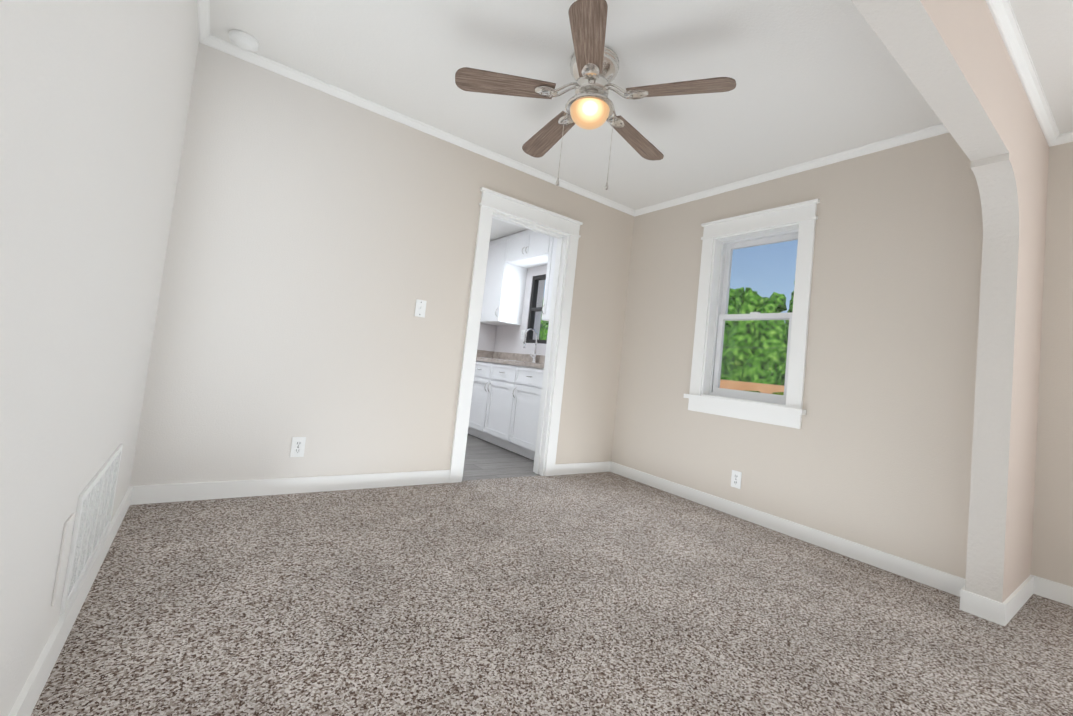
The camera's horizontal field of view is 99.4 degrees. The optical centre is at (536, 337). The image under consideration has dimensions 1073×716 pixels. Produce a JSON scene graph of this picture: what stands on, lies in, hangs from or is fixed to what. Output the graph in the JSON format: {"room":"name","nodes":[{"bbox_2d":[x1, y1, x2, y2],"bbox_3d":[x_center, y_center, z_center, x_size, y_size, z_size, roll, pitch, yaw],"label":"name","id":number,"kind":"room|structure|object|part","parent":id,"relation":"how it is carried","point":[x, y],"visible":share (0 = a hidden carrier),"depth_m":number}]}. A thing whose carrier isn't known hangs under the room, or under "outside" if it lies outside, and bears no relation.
{"room":"empty dining room","nodes":[
{"label":"empty dining room","id":0,"kind":"room"},
{"bbox_2d":[0,0,198,715],"bbox_3d":[-0.039,-0.347,-0.463,0.200,2.440,6.700,8,-4,-35],"label":"wall","id":1,"kind":"structure","parent":0,"point":[95,96],"depth_m":0.94},
{"bbox_2d":[51,513,73,605],"bbox_3d":[-1.201,0.559,1.154,0.004,0.200,0.075,8,-4,-35],"label":"electrical outlet plate","id":2,"kind":"object","parent":1,"relation":"attached to","point":[63,555],"visible":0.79,"depth_m":1.14},
{"bbox_2d":[8,486,135,715],"bbox_3d":[-0.136,0.831,-0.388,0.013,0.090,6.500,8,-4,-35],"label":"baseboard","id":3,"kind":"structure","parent":1,"relation":"attached to","point":[30,693],"depth_m":1.23},
{"bbox_2d":[60,444,122,613],"bbox_3d":[-1.454,0.581,1.506,0.008,0.315,0.680,8,-4,-35],"label":"air vent","id":4,"kind":"object","parent":1,"relation":"in","point":[94,511],"visible":0.98,"depth_m":1.41},
{"bbox_2d":[197,0,212,43],"bbox_3d":[-1.048,-1.554,1.412,0.042,0.042,2.340,8,-4,-35],"label":"crown molding","id":5,"kind":"structure","parent":1,"relation":"attached to","point":[203,6],"depth_m":2.25},
{"bbox_2d":[130,42,633,485],"bbox_3d":[-0.566,-0.184,3.317,3.350,2.440,0.065,8,-4,-35],"label":"wall","id":6,"kind":"structure","parent":0,"point":[319,243],"depth_m":2.76},
{"bbox_2d":[136,470,449,504],"bbox_3d":[-1.311,0.888,2.759,1.700,0.090,0.013,8,-4,-35],"label":"baseboard","id":7,"kind":"structure","parent":6,"relation":"attached to","point":[162,493],"depth_m":2.63},
{"bbox_2d":[290,437,305,456],"bbox_3d":[-1.409,0.646,2.687,0.072,0.116,0.008,8,-4,-35],"label":"outlet","id":8,"kind":"object","parent":6,"relation":"attached to","point":[297,446],"visible":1,"depth_m":2.69},
{"bbox_2d":[199,36,636,216],"bbox_3d":[-0.407,-1.373,3.343,3.350,0.042,0.042,8,-4,-35],"label":"crown molding","id":9,"kind":"structure","parent":6,"relation":"attached to","point":[219,44],"depth_m":2.96},
{"bbox_2d":[414,299,426,317],"bbox_3d":[-0.789,-0.200,3.105,0.072,0.116,0.020,8,-4,-35],"label":"light switch","id":10,"kind":"object","parent":6,"relation":"attached to","point":[420,307],"visible":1,"depth_m":3.11},
{"bbox_2d":[449,187,582,482],"bbox_3d":[-0.172,0.021,3.641,0.982,2.155,0.198,8,-4,-35],"label":"door frame","id":11,"kind":"structure","parent":6,"relation":"attached to","point":[563,230],"depth_m":3.75},
{"bbox_2d":[554,461,611,474],"bbox_3d":[0.406,1.143,3.985,0.650,0.090,0.013,8,-4,-35],"label":"baseboard","id":12,"kind":"structure","parent":6,"relation":"attached to","point":[589,467],"depth_m":3.97},
{"bbox_2d":[477,323,496,351],"bbox_3d":[-1.967,-0.220,5.287,3.350,2.440,0.200,8,-4,-35],"label":"wall","id":13,"kind":"structure","parent":0,"point":[487,336],"depth_m":6.09},
{"bbox_2d":[462,434,539,480],"bbox_3d":[-1.425,1.060,4.261,3.750,0.096,2.538,8,-4,-35],"label":"floor","id":14,"kind":"structure","parent":0,"point":[484,459],"depth_m":4.06},
{"bbox_2d":[468,361,511,447],"bbox_3d":[-0.292,0.740,5.119,0.602,0.872,1.113,8,-4,-35],"label":"base cabinet","id":15,"kind":"object","parent":14,"relation":"on","point":[505,406],"depth_m":4.92},
{"bbox_2d":[476,350,544,367],"bbox_3d":[-0.242,0.237,5.145,0.613,0.139,2.036,8,-4,-35],"label":"countertop","id":16,"kind":"structure","parent":15,"relation":"on","point":[515,357],"depth_m":5.45},
{"bbox_2d":[523,328,537,362],"bbox_3d":[-0.088,0.090,5.256,0.212,0.396,0.114,8,-4,-35],"label":"kitchen faucet","id":17,"kind":"object","parent":16,"relation":"on","point":[535,354],"visible":1,"depth_m":5.25},
{"bbox_2d":[504,365,543,459],"bbox_3d":[0.128,0.751,4.530,0.602,0.872,0.569,8,-4,-35],"label":"base cabinet","id":18,"kind":"object","parent":14,"relation":"on","point":[525,383],"depth_m":4.40},
{"bbox_2d":[31,472,1072,715],"bbox_3d":[1.458,1.157,0.637,4.250,0.100,6.712,8,-4,-35],"label":"floor carpet","id":19,"kind":"object","parent":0,"point":[595,594],"visible":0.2,"depth_m":1.65},
{"bbox_2d":[210,0,1072,240],"bbox_3d":[0.993,-1.383,1.818,4.250,0.100,9.250,8,-4,-35],"label":"ceiling","id":20,"kind":"structure","parent":0,"point":[815,79],"depth_m":2.33},
{"bbox_2d":[229,30,258,51],"bbox_3d":[-1.537,-1.552,2.389,0.136,0.036,0.136,8,-4,-35],"label":"smoke detector","id":21,"kind":"object","parent":20,"relation":"attached to","point":[243,40],"visible":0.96,"depth_m":2.36},
{"bbox_2d":[455,0,735,189],"bbox_3d":[0.255,-1.053,2.288,1.267,0.656,1.256,8,-4,-35],"label":"ceiling fan","id":22,"kind":"object","parent":20,"relation":"hanging from","point":[594,69],"visible":1,"depth_m":2.17},
{"bbox_2d":[494,133,982,578],"bbox_3d":[0.861,0.029,4.351,0.200,2.440,5.010,8,-4,-35],"label":"wall","id":23,"kind":"structure","parent":0,"point":[875,451],"depth_m":2.72},
{"bbox_2d":[480,236,526,324],"bbox_3d":[-0.444,-0.710,5.868,0.332,1.066,0.596,8,-4,-35],"label":"upper cabinet","id":24,"kind":"object","parent":23,"relation":"attached to","point":[504,288],"depth_m":5.66},
{"bbox_2d":[521,330,524,338],"bbox_3d":[-0.171,-0.037,5.629,0.008,0.116,0.072,8,-4,-35],"label":"outlet","id":25,"kind":"object","parent":23,"relation":"attached to","point":[522,333],"visible":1,"depth_m":5.62},
{"bbox_2d":[504,230,547,269],"bbox_3d":[0.022,-1.057,5.287,0.332,0.346,0.880,8,-4,-35],"label":"upper cabinet","id":26,"kind":"object","parent":23,"relation":"attached to","point":[512,258],"depth_m":5.27},
{"bbox_2d":[526,274,547,343],"bbox_3d":[0.119,-0.339,5.369,0.063,0.829,0.619,8,-4,-35],"label":"window","id":27,"kind":"structure","parent":23,"relation":"in","point":[533,307],"depth_m":5.57},
{"bbox_2d":[541,236,557,320],"bbox_3d":[0.398,-0.689,4.684,0.332,1.066,0.550,8,-4,-35],"label":"upper cabinet","id":28,"kind":"object","parent":23,"relation":"attached to","point":[549,259],"depth_m":4.76},
{"bbox_2d":[731,470,741,488],"bbox_3d":[1.407,0.999,3.205,0.008,0.116,0.072,8,-4,-35],"label":"outlet","id":29,"kind":"object","parent":23,"relation":"attached to","point":[736,476],"visible":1,"depth_m":3.20},
{"bbox_2d":[683,199,819,428],"bbox_3d":[1.569,-0.159,3.317,0.215,1.495,0.884,8,-4,-35],"label":"window","id":30,"kind":"structure","parent":23,"relation":"in","point":[802,217],"depth_m":3.32},
{"bbox_3d":[1.624,-0.153,3.357,0.079,1.249,0.659,8,-4,-35],"label":"main window sash","id":31,"kind":"part","parent":30,"relation":"part of"},
{"bbox_2d":[633,123,948,215],"bbox_3d":[1.624,-1.156,3.320,0.042,0.042,2.340,8,-4,-35],"label":"crown molding","id":32,"kind":"structure","parent":23,"relation":"attached to","point":[939,129],"depth_m":3.03},
{"bbox_2d":[612,462,979,608],"bbox_3d":[1.389,1.202,3.184,0.013,0.090,2.460,8,-4,-35],"label":"baseboard","id":33,"kind":"structure","parent":23,"relation":"attached to","point":[970,603],"depth_m":2.72},
{"bbox_2d":[851,0,1048,602],"bbox_3d":[1.116,-0.116,1.382,3.850,2.440,0.120,8,-4,-35],"label":"wall","id":34,"kind":"structure","parent":0,"point":[952,58],"depth_m":2.06},
{"bbox_2d":[992,575,1039,625],"bbox_3d":[2.284,1.238,2.156,0.663,0.090,0.013,8,-4,-35],"label":"baseboard","id":35,"kind":"structure","parent":34,"relation":"attached to","point":[1002,613],"depth_m":2.08},
{"bbox_2d":[985,0,1064,145],"bbox_3d":[1.287,-1.305,1.382,3.720,0.042,0.042,8,-4,-35],"label":"crown molding","id":36,"kind":"structure","parent":34,"relation":"attached to","point":[1004,18],"depth_m":1.97},
{"bbox_2d":[1031,142,1072,586],"bbox_3d":[3.946,0.158,0.872,0.200,2.440,4.240,8,-4,-35],"label":"wall","id":37,"kind":"structure","parent":0,"point":[1052,549],"depth_m":2.39},
{"bbox_2d":[1040,577,1072,605],"bbox_3d":[3.712,1.311,0.776,0.013,0.090,3.920,8,-4,-35],"label":"baseboard","id":38,"kind":"structure","parent":37,"relation":"attached to","point":[1049,589],"depth_m":2.29},
{"bbox_2d":[1049,131,1072,146],"bbox_3d":[3.953,-1.047,0.904,0.042,0.042,3.920,8,-4,-35],"label":"crown molding","id":39,"kind":"structure","parent":37,"relation":"attached to","point":[1069,135],"depth_m":2.44},
{"label":"outside","id":40,"kind":"structure","parent":0,"visible":0},
{"bbox_3d":[5.825,4.200,34.540,130.000,0.200,130.000,8,-4,-35],"label":"ground","id":41,"kind":"structure","parent":40,"visible":0},
{"bbox_2d":[539,281,794,385],"bbox_3d":[8.832,0.169,48.298,9.019,11.493,70.749,8,-4,-35],"label":"trees","id":42,"kind":"object","parent":41,"relation":"on","point":[758,355],"depth_m":33.16},
{"bbox_2d":[720,379,783,393],"bbox_3d":[4.106,3.496,42.509,0.250,1.750,75.000,8,-4,-35],"label":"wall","id":43,"kind":"structure","parent":41,"relation":"on","point":[727,384],"depth_m":28.97},
{"bbox_2d":[744,390,783,394],"bbox_3d":[4.098,3.454,36.276,3.639,1.693,60.070,8,-4,-35],"label":"shrubs","id":44,"kind":"object","parent":41,"relation":"on","point":[778,393],"depth_m":24.42},
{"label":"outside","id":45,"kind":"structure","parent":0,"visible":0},
{"bbox_2d":[723,347,760,347],"bbox_3d":[2.001,0.002,18.240,0.016,0.517,40.001,8,-4,-35],"label":"cord","id":46,"kind":"object","parent":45,"point":[742,347],"depth_m":12.83}
]}

